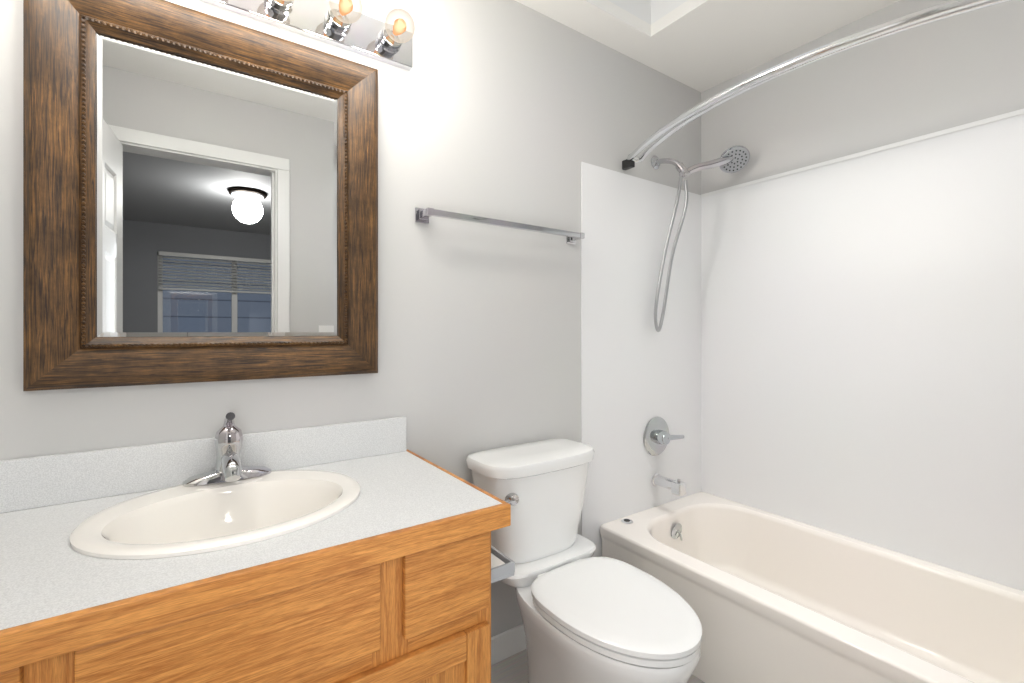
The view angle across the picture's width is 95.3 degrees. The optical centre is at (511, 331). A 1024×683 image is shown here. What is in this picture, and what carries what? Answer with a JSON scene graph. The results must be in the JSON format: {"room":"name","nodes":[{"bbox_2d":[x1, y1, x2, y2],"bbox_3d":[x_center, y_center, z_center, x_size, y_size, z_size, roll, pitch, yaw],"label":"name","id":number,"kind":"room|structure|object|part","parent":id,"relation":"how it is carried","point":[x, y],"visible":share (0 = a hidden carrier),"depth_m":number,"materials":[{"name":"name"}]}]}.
{"room":"bathroom","nodes":[
{"label":"bathroom","id":0,"kind":"room"},
{"bbox_2d":[0,0,700,636],"bbox_3d":[-0.119,-0.370,1.705,2.870,3.140,0.164,0,0,-35],"label":"wall","id":1,"kind":"structure","parent":0,"point":[510,110],"depth_m":1.31,"materials":[{"name":"paint"}]},
{"bbox_3d":[-0.725,-0.335,1.210,0.759,0.921,0.042,0,0,-35],"label":"mirror frame","id":2,"kind":"part","parent":1,"relation":"part of","materials":[{"name":"brown wood"}]},
{"bbox_2d":[199,0,414,70],"bbox_3d":[-0.665,-0.896,1.181,0.925,0.112,0.160,0,0,-35],"label":"vanity light fixture","id":3,"kind":"object","parent":1,"relation":"attached to","point":[342,24],"visible":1,"depth_m":1.33,"materials":[{"name":"silver metal"}]},
{"bbox_2d":[415,207,584,244],"bbox_3d":[-0.009,-0.380,1.691,0.700,0.048,0.072,0,0,-35],"label":"towel rail","id":4,"kind":"object","parent":1,"relation":"attached to","point":[422,215],"visible":1,"depth_m":1.61,"materials":[{"name":"silver metal"}]},
{"bbox_2d":[491,624,525,664],"bbox_3d":[-0.022,1.153,1.719,0.765,0.095,0.012,0,0,-35],"label":"baseboard","id":5,"kind":"structure","parent":1,"relation":"attached to","point":[508,643],"depth_m":1.72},
{"bbox_2d":[581,162,700,556],"bbox_3d":[0.622,0.198,2.172,0.810,1.805,0.004,0,0,-35],"label":"wall","id":6,"kind":"structure","parent":1,"relation":"attached to","point":[633,373],"depth_m":2.12,"materials":[{"name":"white plastic"}]},
{"bbox_2d":[643,417,685,495],"bbox_3d":[0.737,0.569,2.158,0.218,0.331,0.150,0,0,-35],"label":"tub faucet","id":7,"kind":"object","parent":6,"relation":"attached to","point":[657,437],"visible":1,"depth_m":2.17,"materials":[{"name":"silver metal"}]},
{"bbox_2d":[651,145,749,331],"bbox_3d":[0.871,-0.419,2.151,0.440,0.844,0.132,0,0,4],"label":"shower head","id":8,"kind":"object","parent":1,"relation":"attached to","point":[734,159],"visible":1,"depth_m":2.13},
{"bbox_2d":[491,649,704,682],"bbox_3d":[0.322,1.225,1.070,2.870,0.050,1.710,0,0,-35],"label":"floor","id":9,"kind":"structure","parent":0,"point":[513,668],"depth_m":1.65,"materials":[{"name":"tile"}]},
{"bbox_2d":[0,412,514,682],"bbox_3d":[-0.569,0.697,0.988,1.067,1.005,0.585,0,0,-35],"label":"bathroom vanity","id":10,"kind":"object","parent":9,"relation":"on","point":[351,552],"visible":1,"depth_m":0.90,"materials":[{"name":"brown wood"}]},
{"bbox_2d":[69,469,360,595],"bbox_3d":[-0.601,0.445,1.013,0.524,0.160,0.444,0,0,-35],"label":"sink basin","id":11,"kind":"object","parent":10,"relation":"in","point":[117,530],"depth_m":1.02,"materials":[{"name":"ceramic"}]},
{"bbox_2d":[182,412,271,486],"bbox_3d":[-0.677,0.280,1.123,0.190,0.171,0.166,0,0,-35],"label":"faucet","id":12,"kind":"object","parent":10,"relation":"in","point":[229,471],"depth_m":1.14,"materials":[{"name":"silver metal"}]},
{"bbox_2d":[459,540,514,584],"bbox_3d":[-0.063,0.552,1.129,0.074,0.040,0.135,0,0,-35],"label":"toilet paper holder","id":13,"kind":"object","parent":10,"relation":"on","point":[502,567],"depth_m":1.09,"materials":[{"name":"grey metal"}]},
{"bbox_2d":[466,439,701,682],"bbox_3d":[0.185,0.806,1.402,0.560,0.787,0.742,0,0,-35],"label":"toilet","id":14,"kind":"object","parent":9,"relation":"on","point":[586,617],"visible":0.81,"depth_m":1.39,"materials":[{"name":"white ceramic"}]},
{"bbox_3d":[0.075,0.584,1.633,0.476,0.341,0.239,0,0,-35],"label":"tank","id":15,"kind":"part","parent":14,"relation":"part of","materials":[{"name":"white ceramic"}]},
{"bbox_3d":[0.290,0.774,1.335,0.377,0.047,0.509,0,0,-35],"label":"seat","id":16,"kind":"part","parent":14,"relation":"part of","materials":[{"name":"white plastic"}]},
{"bbox_2d":[600,492,1023,682],"bbox_3d":[1.092,1.008,1.604,0.744,0.383,1.460,0,0,-35],"label":"bathtub","id":17,"kind":"object","parent":9,"relation":"on","point":[767,597],"visible":0.94,"depth_m":1.62,"materials":[{"name":"ceramic"}]},
{"bbox_2d":[515,0,898,92],"bbox_3d":[0.307,-1.565,0.987,2.750,0.650,1.590,0,0,-35],"label":"ceiling","id":18,"kind":"structure","parent":0,"point":[701,46],"depth_m":1.92,"materials":[{"name":"paint"}]},
{"bbox_2d":[701,0,1023,193],"bbox_3d":[1.485,-0.370,1.806,0.120,3.140,1.590,0,0,-35],"label":"wall","id":19,"kind":"structure","parent":0,"point":[951,72],"depth_m":1.81,"materials":[{"name":"paint"}]},
{"bbox_2d":[701,109,1023,590],"bbox_3d":[1.399,0.196,1.819,0.007,1.809,1.470,0,0,-35],"label":"wall","id":20,"kind":"structure","parent":19,"relation":"attached to","point":[836,345],"depth_m":1.79,"materials":[{"name":"white plastic"}]},
{"bbox_3d":[0.776,-0.020,0.417,2.630,2.440,0.120,0,0,-35],"label":"wall","id":21,"kind":"structure","parent":0,"visible":0},
{"bbox_2d":[622,0,1011,169],"bbox_3d":[0.846,-0.755,1.434,0.261,0.068,1.469,0,0,-35],"label":"rail","id":22,"kind":"object","parent":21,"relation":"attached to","point":[945,10],"visible":1,"depth_m":1.28,"materials":[{"name":"silver metal"}]}
]}

